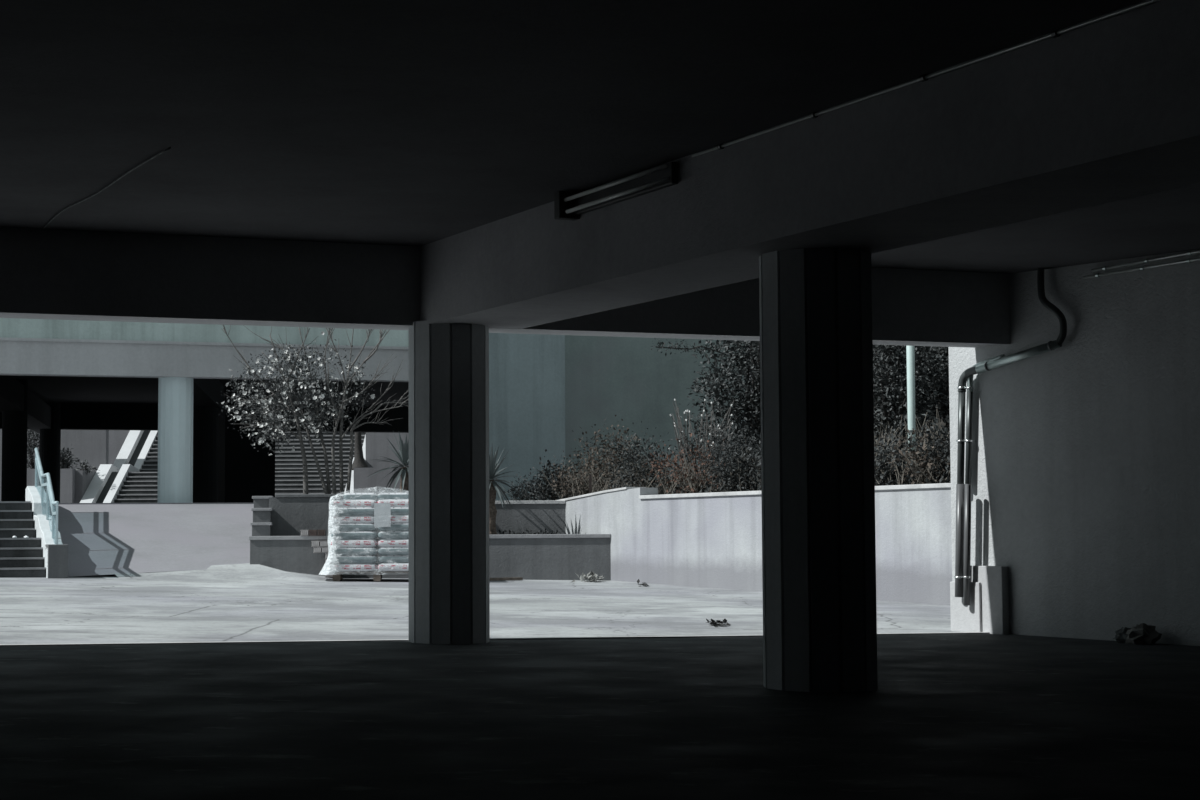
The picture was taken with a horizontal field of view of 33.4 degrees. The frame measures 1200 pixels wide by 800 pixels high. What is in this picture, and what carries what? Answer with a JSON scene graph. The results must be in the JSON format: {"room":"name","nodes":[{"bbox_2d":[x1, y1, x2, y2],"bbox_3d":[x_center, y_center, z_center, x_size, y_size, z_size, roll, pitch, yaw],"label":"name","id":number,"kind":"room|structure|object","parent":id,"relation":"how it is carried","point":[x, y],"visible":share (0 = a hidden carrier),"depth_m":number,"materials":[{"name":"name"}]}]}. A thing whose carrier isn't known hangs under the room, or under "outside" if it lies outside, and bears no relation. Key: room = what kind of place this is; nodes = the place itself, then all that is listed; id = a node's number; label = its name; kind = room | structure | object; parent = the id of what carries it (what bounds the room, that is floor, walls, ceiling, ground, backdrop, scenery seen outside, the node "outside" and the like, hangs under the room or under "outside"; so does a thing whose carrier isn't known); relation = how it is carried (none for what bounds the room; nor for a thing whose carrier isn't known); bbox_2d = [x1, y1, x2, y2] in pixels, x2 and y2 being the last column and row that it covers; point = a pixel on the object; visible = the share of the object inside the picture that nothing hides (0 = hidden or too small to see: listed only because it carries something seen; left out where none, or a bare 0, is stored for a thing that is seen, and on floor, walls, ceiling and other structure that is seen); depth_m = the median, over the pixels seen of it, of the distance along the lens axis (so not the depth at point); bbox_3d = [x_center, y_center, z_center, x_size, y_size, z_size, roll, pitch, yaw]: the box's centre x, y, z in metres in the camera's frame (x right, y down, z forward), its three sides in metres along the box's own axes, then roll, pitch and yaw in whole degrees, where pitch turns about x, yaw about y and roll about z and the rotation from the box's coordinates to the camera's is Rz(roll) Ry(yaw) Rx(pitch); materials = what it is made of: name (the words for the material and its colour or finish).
{"room":"parking garage","nodes":[
{"label":"parking garage","id":0,"kind":"room"},
{"bbox_2d":[59,503,253,503],"bbox_3d":[-18.981,3.283,50.421,42.000,0.915,42.958,0,-4,0],"label":"platform","id":1,"kind":"object","parent":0,"point":[59,503],"depth_m":34.92,"materials":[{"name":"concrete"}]},
{"bbox_2d":[1,379,27,500],"bbox_3d":[-13.474,1.026,46.030,0.560,3.030,0.560,0,-4,0],"label":"round column","id":2,"kind":"structure","parent":1,"relation":"on","point":[14,423],"depth_m":45.80,"materials":[{"name":"concrete"}]},
{"bbox_2d":[0,469,74,502],"bbox_3d":[-20.059,2.875,61.322,7.848,1.490,0.350,0,-4,0],"label":"wall","id":3,"kind":"structure","parent":1,"relation":"on","point":[67,476],"depth_m":61.17,"materials":[{"name":"grey concrete"}]},
{"bbox_2d":[39,402,60,502],"bbox_3d":[-14.993,1.561,54.514,0.560,3.030,0.560,0,-4,0],"label":"round column","id":4,"kind":"structure","parent":1,"relation":"on","point":[49,439],"depth_m":54.32,"materials":[{"name":"concrete"}]},
{"bbox_2d":[0,429,108,471],"bbox_3d":[-20.944,1.271,64.528,10.098,5.100,0.350,0,-4,0],"label":"wall","id":5,"kind":"structure","parent":1,"relation":"on","point":[91,445],"depth_m":64.34,"materials":[{"name":"grey concrete"}]},
{"bbox_2d":[75,470,95,502],"bbox_3d":[-13.233,2.928,62.869,21.500,1.395,2.850,0,-4,0],"label":"ledge","id":6,"kind":"object","parent":1,"relation":"on","point":[82,480],"visible":0.1,"depth_m":61.47,"materials":[{"name":"grey concrete"}]},
{"bbox_2d":[27,429,39,468],"bbox_3d":[-17.699,1.517,62.661,1.104,2.012,1.058,-2,-4,23],"label":"bush","id":7,"kind":"object","parent":6,"relation":"on","point":[30,446],"visible":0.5,"depth_m":62.51,"materials":[{"name":"green plant"}]},
{"bbox_2d":[60,447,79,468],"bbox_3d":[-16.758,1.933,62.577,0.886,1.142,1.120,0,-4,0],"label":"bush","id":8,"kind":"object","parent":6,"relation":"on","point":[65,463],"visible":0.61,"depth_m":62.47,"materials":[{"name":"green plant"}]},
{"bbox_2d":[75,459,97,473],"bbox_3d":[-15.933,2.129,62.113,0.782,0.594,0.907,1,-4,-23],"label":"bush","id":9,"kind":"object","parent":6,"relation":"on","point":[85,468],"visible":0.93,"depth_m":62.00,"materials":[{"name":"green plant"}]},
{"bbox_2d":[157,377,192,502],"bbox_3d":[-7.593,0.726,35.782,0.626,2.290,0.626,0,-4,0],"label":"round column","id":10,"kind":"structure","parent":1,"relation":"on","point":[175,394],"depth_m":35.53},
{"bbox_2d":[0,318,408,502],"bbox_3d":[-13.215,-1.190,45.787,29.705,7.600,23.257,1,-4,-18],"label":"building","id":11,"kind":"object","parent":1,"relation":"on","point":[104,375],"visible":0.34,"depth_m":37.12,"materials":[{"name":"paint"}]},
{"bbox_2d":[193,406,217,502],"bbox_3d":[-8.983,0.937,45.032,0.760,3.030,0.760,0,-4,0],"label":"round column","id":12,"kind":"structure","parent":1,"relation":"on","point":[205,419],"depth_m":44.69,"materials":[{"name":"concrete"}]},
{"bbox_2d":[80,430,365,502],"bbox_3d":[-11.716,1.732,65.498,8.353,4.190,9.350,0,-4,0],"label":"stairs","id":13,"kind":"structure","parent":1,"relation":"on","point":[133,476],"depth_m":63.55,"materials":[{"name":"concrete"}]},
{"bbox_2d":[354,467,400,493],"bbox_3d":[-5.008,2.798,61.321,5.049,1.465,0.350,0,-4,0],"label":"wall","id":14,"kind":"structure","parent":1,"relation":"on","point":[363,481],"depth_m":61.16,"materials":[{"name":"grey concrete"}]},
{"bbox_2d":[352,432,368,469],"bbox_3d":[-7.485,0.980,62.272,0.670,2.401,0.660,0,-4,0],"label":"trunk","id":15,"kind":"object","parent":14,"relation":"on","point":[359,462],"visible":0.55,"depth_m":62.11,"materials":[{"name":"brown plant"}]},
{"bbox_2d":[366,432,408,467],"bbox_3d":[-4.268,1.171,64.528,6.549,5.100,0.350,0,-4,0],"label":"wall","id":16,"kind":"structure","parent":1,"relation":"on","point":[377,444],"depth_m":64.33,"materials":[{"name":"grey concrete"}]},
{"bbox_2d":[489,333,564,500],"bbox_3d":[-2.048,-1.689,39.619,2.577,8.500,0.800,1,-4,-21],"label":"wall","id":17,"kind":"structure","parent":1,"relation":"on","point":[527,371],"depth_m":39.30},
{"bbox_2d":[565,335,747,489],"bbox_3d":[0.868,-1.477,43.326,4.829,8.500,0.600,1,-4,-21],"label":"wall","id":18,"kind":"structure","parent":1,"relation":"on","point":[606,377],"depth_m":42.84,"materials":[{"name":"teal paint"}]},
{"bbox_2d":[313,547,321,552],"bbox_3d":[-4.369,2.318,30.944,0.122,0.092,0.240,0,-4,-5],"label":"brick","id":19,"kind":"object","parent":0,"point":[316,549],"visible":1,"depth_m":30.83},
{"bbox_2d":[311,541,319,546],"bbox_3d":[-4.399,2.225,30.947,0.122,0.092,0.240,0,-4,-5],"label":"brick","id":20,"kind":"object","parent":19,"relation":"on","point":[314,543],"visible":1,"depth_m":30.83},
{"bbox_2d":[108,346,758,464],"bbox_3d":[-17.004,-0.548,71.928,46.000,9.600,0.500,0,-4,0],"label":"wall","id":21,"kind":"structure","parent":0,"point":[117,438],"depth_m":71.56,"materials":[{"name":"paint"}]},
{"bbox_2d":[0,574,957,643],"bbox_3d":[0.015,2.471,27.360,60.000,0.815,41.280,0,-4,0],"label":"ground","id":22,"kind":"structure","parent":0,"point":[110,608],"depth_m":22.32,"materials":[{"name":"concrete"}]},
{"bbox_2d":[0,501,45,577],"bbox_3d":[-11.285,2.292,30.862,5.060,1.473,4.225,1,-4,-20],"label":"stairs","id":23,"kind":"structure","parent":22,"relation":"on","point":[20,557],"depth_m":30.53,"materials":[{"name":"concrete"}]},
{"bbox_2d":[25,486,67,577],"bbox_3d":[-8.826,2.150,31.817,0.290,1.647,4.920,1,-4,-20],"label":"parapet","id":24,"kind":"object","parent":22,"relation":"on","point":[56,555],"visible":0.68,"depth_m":30.34,"materials":[{"name":"white paint"}]},
{"bbox_2d":[34,448,58,543],"bbox_3d":[-8.802,1.487,31.767,0.060,1.628,4.330,1,-4,-20],"label":"stair railing","id":25,"kind":"object","parent":24,"relation":"on","point":[38,466],"visible":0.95,"depth_m":31.36,"materials":[{"name":"grey metal"}]},
{"bbox_2d":[50,504,253,576],"bbox_3d":[-7.125,2.245,32.707,4.062,1.163,4.590,1,-4,-18],"label":"wall","id":26,"kind":"structure","parent":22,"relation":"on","point":[101,539],"depth_m":32.61,"materials":[{"name":"concrete"}]},
{"bbox_2d":[114,563,332,579],"bbox_3d":[-5.734,2.626,30.459,3.381,0.260,1.173,0,-4,-6],"label":"apron","id":27,"kind":"object","parent":22,"relation":"on","point":[246,571],"visible":0.7,"depth_m":30.35,"materials":[{"name":"concrete"}]},
{"bbox_3d":[-4.187,2.694,30.936,0.122,0.092,0.240,0,-4,-5],"label":"brick","id":28,"kind":"object","parent":27,"relation":"on","visible":0},
{"bbox_3d":[-4.188,2.600,30.942,0.122,0.092,0.240,0,-4,-5],"label":"brick","id":29,"kind":"object","parent":28,"relation":"on","visible":0},
{"bbox_3d":[-4.188,2.506,30.948,0.122,0.092,0.240,0,-4,-5],"label":"brick","id":30,"kind":"object","parent":29,"relation":"on","visible":0},
{"bbox_3d":[-4.189,2.412,30.954,0.122,0.092,0.240,0,-4,-5],"label":"brick","id":31,"kind":"object","parent":30,"relation":"on","visible":0},
{"bbox_2d":[322,547,327,552],"bbox_3d":[-4.240,2.318,30.955,0.122,0.092,0.240,0,-4,-5],"label":"brick","id":32,"kind":"object","parent":31,"relation":"on","point":[324,549],"visible":0.68,"depth_m":30.84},
{"bbox_2d":[320,541,327,546],"bbox_3d":[-4.271,2.224,30.958,0.122,0.092,0.240,0,-4,-5],"label":"brick","id":33,"kind":"object","parent":32,"relation":"on","point":[322,543],"visible":0.9,"depth_m":30.84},
{"bbox_2d":[250,496,272,535],"bbox_3d":[-5.586,2.251,33.209,0.330,1.283,4.005,0,-4,-8],"label":"parapet","id":34,"kind":"object","parent":22,"relation":"on","point":[261,525],"visible":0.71,"depth_m":31.74,"materials":[{"name":"paint"}]},
{"bbox_2d":[319,488,408,581],"bbox_3d":[-3.422,2.016,30.283,1.642,1.425,1.118,0,-4,-5],"label":"pallet","id":35,"kind":"object","parent":22,"relation":"on","point":[354,519],"visible":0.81,"depth_m":29.79,"materials":[{"name":"white plastic"}]},
{"bbox_2d":[269,494,565,535],"bbox_3d":[-2.944,2.179,32.494,4.810,1.308,0.240,0,-4,-5],"label":"wall","id":36,"kind":"structure","parent":22,"relation":"on","point":[291,513],"depth_m":32.29,"materials":[{"name":"paint"}]},
{"bbox_2d":[249,534,610,580],"bbox_3d":[-2.636,2.688,31.333,5.654,1.143,0.250,0,-4,-5],"label":"wall","id":37,"kind":"structure","parent":22,"relation":"on","point":[527,556],"depth_m":31.38,"materials":[{"name":"paint"}]},
{"bbox_2d":[300,530,308,535],"bbox_3d":[-4.601,2.069,31.175,0.123,0.092,0.240,0,-4,-5],"label":"brick","id":38,"kind":"object","parent":37,"relation":"on","point":[303,532],"visible":1,"depth_m":31.05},
{"bbox_2d":[309,530,316,535],"bbox_3d":[-4.472,2.069,31.186,0.122,0.092,0.240,0,-4,-5],"label":"brick","id":39,"kind":"object","parent":37,"relation":"on","point":[311,532],"visible":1,"depth_m":31.07,"materials":[{"name":"brick"}]},
{"bbox_2d":[317,530,325,535],"bbox_3d":[-4.344,2.069,31.198,0.122,0.092,0.240,0,-4,-5],"label":"brick","id":40,"kind":"object","parent":37,"relation":"on","point":[320,532],"visible":1,"depth_m":31.09,"materials":[{"name":"brick"}]},
{"bbox_2d":[490,577,522,580],"bbox_3d":[-1.468,2.755,30.780,0.653,0.049,0.090,3,-5,-42],"label":"wooden plank","id":41,"kind":"object","parent":22,"relation":"on","point":[502,578],"visible":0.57,"depth_m":30.76,"materials":[{"name":"brown wood"}]},
{"bbox_2d":[572,571,605,581],"bbox_3d":[-0.175,2.773,30.886,0.527,0.261,0.758,0,-4,0],"label":"fallen leaves","id":42,"kind":"object","parent":22,"relation":"on","point":[592,577],"visible":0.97,"depth_m":30.85,"materials":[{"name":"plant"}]},
{"bbox_2d":[637,579,649,586],"bbox_3d":[0.642,2.736,29.718,0.191,0.146,1.113,0,-4,0],"label":"clump","id":43,"kind":"object","parent":22,"relation":"on","point":[638,580],"visible":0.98,"depth_m":29.66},
{"bbox_2d":[706,619,730,626],"bbox_3d":[1.214,2.285,20.461,0.281,0.109,0.669,0,-4,0],"label":"clump","id":44,"kind":"object","parent":22,"relation":"on","point":[713,622],"visible":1,"depth_m":20.41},
{"bbox_2d":[560,483,951,605],"bbox_3d":[2.120,2.143,28.896,0.420,1.873,16.660,2,-4,-34],"label":"wall","id":45,"kind":"structure","parent":22,"relation":"on","point":[714,539],"depth_m":29.01,"materials":[{"name":"paint"}]},
{"bbox_2d":[950,581,981,631],"bbox_3d":[3.692,2.086,20.005,0.130,0.534,0.386,2,-5,-38],"label":"plinth","id":46,"kind":"object","parent":22,"relation":"on","point":[964,618],"visible":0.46,"depth_m":19.93,"materials":[{"name":"concrete"}]},
{"bbox_2d":[970,566,1008,633],"bbox_3d":[3.841,1.996,19.844,0.100,0.698,0.476,2,-5,-38],"label":"plinth","id":47,"kind":"object","parent":22,"relation":"on","point":[993,579],"visible":0.56,"depth_m":19.71,"materials":[{"name":"concrete"}]},
{"bbox_3d":[-2.726,2.576,31.855,5.561,0.633,1.429,0,-4,0],"label":"soil","id":48,"kind":"object","parent":22,"relation":"on","visible":0},
{"bbox_2d":[369,433,408,492],"bbox_3d":[-3.131,1.391,31.911,1.138,1.820,1.171,-2,-4,29],"label":"yucca","id":49,"kind":"object","parent":48,"relation":"on","point":[403,455],"visible":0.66,"depth_m":31.82,"materials":[{"name":"green plant"}]},
{"bbox_2d":[489,446,526,534],"bbox_3d":[-1.766,1.495,32.019,1.086,1.613,1.173,3,-5,-42],"label":"yucca","id":50,"kind":"object","parent":48,"relation":"on","point":[494,487],"visible":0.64,"depth_m":31.92,"materials":[{"name":"green plant"}]},
{"bbox_2d":[489,529,557,534],"bbox_3d":[-2.844,2.184,31.927,4.424,0.271,0.997,0,-4,-5],"label":"weeds","id":51,"kind":"object","parent":48,"relation":"on","point":[541,531],"visible":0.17,"depth_m":32.35,"materials":[{"name":"green plant"}]},
{"bbox_3d":[-4.095,2.314,33.671,3.135,1.198,2.730,0,-4,0],"label":"soil","id":52,"kind":"object","parent":22,"relation":"on","visible":0},
{"bbox_2d":[216,325,408,493],"bbox_3d":[-4.612,-0.014,32.886,3.471,3.420,2.065,-1,-4,4],"label":"flowering tree","id":53,"kind":"object","parent":52,"relation":"on","point":[280,428],"visible":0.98,"depth_m":32.83,"materials":[{"name":"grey plant"}]},
{"bbox_2d":[0,0,1199,273],"bbox_3d":[2.987,-2.218,7.337,46.000,0.400,26.374,0,-4,0],"label":"ceiling","id":54,"kind":"structure","parent":0,"point":[418,123],"depth_m":11.52,"materials":[{"name":"concrete"}]},
{"bbox_2d":[43,147,170,228],"bbox_3d":[-3.683,-1.516,14.599,0.073,0.012,3.851,1,-4,-27],"label":"cable","id":55,"kind":"object","parent":54,"relation":"attached to","point":[165,150],"visible":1,"depth_m":14.26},
{"bbox_2d":[0,227,1009,347],"bbox_3d":[-7.883,-1.302,15.407,26.200,1.100,0.438,1,-4,-21],"label":"beam","id":56,"kind":"structure","parent":54,"relation":"attached to","point":[45,273],"depth_m":17.28,"materials":[{"name":"concrete"}]},
{"bbox_2d":[420,0,1199,328],"bbox_3d":[4.387,-1.754,6.885,0.938,0.800,24.618,1,-4,-27],"label":"ceiling beam","id":57,"kind":"structure","parent":54,"relation":"attached to","point":[1107,110],"depth_m":11.49,"materials":[{"name":"concrete"}]},
{"bbox_2d":[554,162,677,220],"bbox_3d":[0.116,-1.482,14.081,0.170,0.200,1.682,1,-4,-27],"label":"ceiling light","id":58,"kind":"object","parent":57,"relation":"attached to","point":[567,205],"visible":1,"depth_m":14.12,"materials":[{"name":"grey metal"}]},
{"bbox_2d":[692,0,1159,156],"bbox_3d":[2.648,-1.874,9.221,0.040,0.040,9.000,1,-4,-27],"label":"conduit","id":59,"kind":"object","parent":54,"relation":"attached to","point":[1055,33],"visible":1,"depth_m":10.81,"materials":[{"name":"grey metal"}]},
{"bbox_2d":[954,268,1066,596],"bbox_3d":[3.998,0.308,19.588,0.189,3.261,1.399,2,-5,-39],"label":"drainpipe","id":60,"kind":"object","parent":54,"relation":"attached to","point":[1051,345],"visible":0.94,"depth_m":19.93,"materials":[{"name":"metal"}]},
{"bbox_2d":[0,634,1199,799],"bbox_3d":[3.010,1.698,11.165,46.000,0.319,34.500,0,-4,0],"label":"floor","id":61,"kind":"structure","parent":0,"point":[948,716],"depth_m":10.55,"materials":[{"name":"concrete"}]},
{"bbox_2d":[409,320,489,643],"bbox_3d":[-1.333,0.734,17.649,0.707,2.825,0.707,0,-4,0],"label":"column","id":62,"kind":"structure","parent":61,"relation":"on","point":[449,576],"depth_m":17.36,"materials":[{"name":"concrete"}]},
{"bbox_2d":[0,632,989,646],"bbox_3d":[3.013,2.233,19.476,49.416,0.381,0.108,1,-4,-21],"label":"strip","id":63,"kind":"object","parent":61,"relation":"on","point":[618,637],"visible":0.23,"depth_m":17.50,"materials":[{"name":"concrete"}]},
{"bbox_2d":[759,248,877,691],"bbox_3d":[1.419,0.453,13.046,0.721,2.866,0.721,0,-4,0],"label":"column","id":64,"kind":"structure","parent":61,"relation":"on","point":[817,402],"depth_m":12.75,"materials":[{"name":"concrete"}]},
{"bbox_2d":[1113,627,1130,642],"bbox_3d":[4.841,2.152,18.328,0.274,0.150,0.225,0,-4,0],"label":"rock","id":65,"kind":"object","parent":61,"relation":"on","point":[1120,637],"visible":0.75,"depth_m":18.28,"materials":[{"name":"grey stone"}]},
{"bbox_2d":[1125,623,1161,644],"bbox_3d":[4.948,2.122,18.185,0.325,0.195,0.281,1,-4,-17],"label":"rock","id":66,"kind":"object","parent":61,"relation":"on","point":[1142,634],"visible":1,"depth_m":18.11,"materials":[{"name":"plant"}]},
{"bbox_2d":[540,348,950,498],"bbox_3d":[9.820,-3.968,39.548,24.001,12.201,38.355,2,-4,-34],"label":"bank","id":67,"kind":"object","parent":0,"point":[939,422],"visible":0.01,"depth_m":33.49,"materials":[{"name":"plant"}]},
{"bbox_2d":[524,449,578,500],"bbox_3d":[-0.816,1.357,34.809,1.014,1.007,1.055,0,-4,0],"label":"shrub","id":68,"kind":"object","parent":67,"relation":"on","point":[545,488],"visible":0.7,"depth_m":34.75,"materials":[{"name":"green plant"}]},
{"bbox_2d":[550,448,616,499],"bbox_3d":[-0.231,1.303,34.035,1.249,0.992,1.278,0,-4,0],"label":"dry shrub","id":69,"kind":"object","parent":67,"relation":"on","point":[583,485],"visible":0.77,"depth_m":33.90,"materials":[{"name":"brown plant"}]},
{"bbox_2d":[589,474,591,492],"bbox_3d":[-0.155,1.515,32.939,0.045,0.576,0.045,0,-4,0],"label":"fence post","id":70,"kind":"object","parent":67,"relation":"on","point":[590,475],"visible":0.64,"depth_m":32.93,"materials":[{"name":"grey metal"}]},
{"bbox_2d":[594,421,683,493],"bbox_3d":[0.661,1.016,33.228,1.559,1.312,1.751,0,-4,0],"label":"shrub","id":71,"kind":"object","parent":67,"relation":"on","point":[626,466],"visible":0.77,"depth_m":33.04,"materials":[{"name":"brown plant"}]},
{"bbox_2d":[642,441,694,493],"bbox_3d":[1.097,1.149,32.314,0.878,0.981,0.875,0,-4,0],"label":"dry shrub","id":72,"kind":"object","parent":67,"relation":"on","point":[668,483],"visible":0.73,"depth_m":32.28,"materials":[{"name":"orange plant"}]},
{"bbox_2d":[650,433,725,493],"bbox_3d":[1.497,1.056,31.320,1.441,1.090,1.232,0,-4,0],"label":"dry shrub","id":73,"kind":"object","parent":67,"relation":"on","point":[694,480],"visible":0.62,"depth_m":31.24,"materials":[{"name":"orange plant"}]},
{"bbox_2d":[668,399,742,485],"bbox_3d":[1.744,0.692,32.996,1.224,1.471,1.127,0,-4,0],"label":"bush","id":74,"kind":"object","parent":67,"relation":"on","point":[681,445],"visible":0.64,"depth_m":32.90,"materials":[{"name":"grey plant"}]},
{"bbox_2d":[680,339,760,460],"bbox_3d":[2.848,-0.426,36.103,2.733,3.756,2.765,1,-4,-21],"label":"evergreen tree","id":75,"kind":"object","parent":67,"relation":"on","point":[750,401],"visible":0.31,"depth_m":35.73,"materials":[{"name":"green plant"}]},
{"bbox_2d":[650,339,757,367],"bbox_3d":[1.903,-0.814,35.491,2.375,0.606,0.720,1,-4,-27],"label":"leafy branch","id":76,"kind":"object","parent":75,"relation":"attached to","point":[660,343],"visible":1,"depth_m":35.31,"materials":[{"name":"green plant"}]},
{"bbox_2d":[689,414,760,492],"bbox_3d":[2.185,0.855,30.376,1.572,1.309,1.619,-3,-5,40],"label":"shrub","id":77,"kind":"object","parent":67,"relation":"on","point":[750,465],"visible":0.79,"depth_m":30.25,"materials":[{"name":"green plant"}]},
{"bbox_2d":[510,436,950,500],"bbox_3d":[1.506,1.273,33.255,3.248,1.137,15.440,2,-4,-33],"label":"ground cover","id":78,"kind":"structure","parent":67,"relation":"on","point":[890,482],"depth_m":30.41,"materials":[{"name":"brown plant"}]},
{"bbox_2d":[495,471,546,500],"bbox_3d":[-1.313,1.590,35.400,1.092,0.658,0.979,0,-4,0],"label":"shrub","id":79,"kind":"object","parent":78,"relation":"on","point":[528,496],"visible":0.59,"depth_m":35.35,"materials":[{"name":"green plant"}]},
{"bbox_2d":[563,415,657,489],"bbox_3d":[0.216,0.968,36.231,1.711,1.380,1.623,2,-5,-38],"label":"dry shrub","id":80,"kind":"object","parent":78,"relation":"on","point":[615,457],"visible":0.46,"depth_m":36.14,"materials":[{"name":"brown plant"}]},
{"bbox_2d":[734,430,760,482],"bbox_3d":[3.087,0.745,29.172,2.221,1.215,1.563,0,-4,0],"label":"shrub","id":81,"kind":"object","parent":67,"relation":"on","point":[756,431],"visible":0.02,"depth_m":29.05,"materials":[{"name":"green plant"}]},
{"bbox_2d":[874,424,932,485],"bbox_3d":[3.994,0.819,27.584,1.267,0.983,1.326,0,-4,0],"label":"shrub","id":82,"kind":"object","parent":67,"relation":"on","point":[884,457],"visible":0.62,"depth_m":27.45,"materials":[{"name":"green plant"}]},
{"bbox_2d":[873,345,948,443],"bbox_3d":[4.941,-0.407,33.298,2.119,3.020,2.411,0,-4,-4],"label":"evergreen tree","id":83,"kind":"object","parent":67,"relation":"on","point":[892,399],"visible":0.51,"depth_m":32.95,"materials":[{"name":"green plant"}]},
{"bbox_2d":[906,346,917,464],"bbox_3d":[4.467,-1.551,28.859,0.211,5.186,0.211,0,-4,0],"label":"lamp post","id":84,"kind":"object","parent":67,"relation":"on","point":[910,350],"visible":0.23,"depth_m":28.73,"materials":[{"name":"grey metal"}]},
{"bbox_2d":[887,428,950,484],"bbox_3d":[4.393,0.782,26.728,1.045,0.855,1.016,1,-4,-20],"label":"dry shrub","id":85,"kind":"object","parent":67,"relation":"on","point":[922,478],"visible":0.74,"depth_m":26.68,"materials":[{"name":"brown plant"}]},
{"bbox_2d":[899,346,949,425],"bbox_3d":[6.041,-0.744,34.653,2.268,3.171,2.806,0,-4,-5],"label":"evergreen tree","id":86,"kind":"object","parent":67,"relation":"on","point":[944,351],"visible":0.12,"depth_m":34.34,"materials":[{"name":"green plant"}]},
{"bbox_2d":[902,410,950,480],"bbox_3d":[4.624,0.624,26.578,1.241,1.000,1.168,0,-4,0],"label":"shrub","id":87,"kind":"object","parent":67,"relation":"on","point":[945,450],"visible":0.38,"depth_m":26.51,"materials":[{"name":"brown plant"}]},
{"bbox_2d":[948,249,1199,645],"bbox_3d":[12.803,-0.243,9.039,0.450,4.250,29.256,2,-5,-38],"label":"wall","id":88,"kind":"structure","parent":0,"point":[1085,465],"depth_m":18.94,"materials":[{"name":"paint"}]},
{"bbox_2d":[963,354,1004,604],"bbox_3d":[3.788,0.795,19.846,0.194,2.477,0.530,2,-4,-37],"label":"pipe","id":89,"kind":"object","parent":88,"relation":"attached to","point":[967,491],"visible":1,"depth_m":19.89,"materials":[{"name":"metal"}]},
{"bbox_2d":[1083,257,1199,278],"bbox_3d":[5.951,-1.343,17.349,0.042,0.160,4.335,2,-5,-38],"label":"conduit","id":90,"kind":"object","parent":88,"relation":"attached to","point":[1189,260],"visible":1,"depth_m":18.51,"materials":[{"name":"metal"}]},
{"bbox_2d":[1091,250,1199,271],"bbox_3d":[5.980,-1.428,17.317,0.042,0.208,4.241,2,-5,-38],"label":"conduit","id":91,"kind":"object","parent":88,"relation":"attached to","point":[1146,260],"visible":1,"depth_m":18.47,"materials":[{"name":"metal"}]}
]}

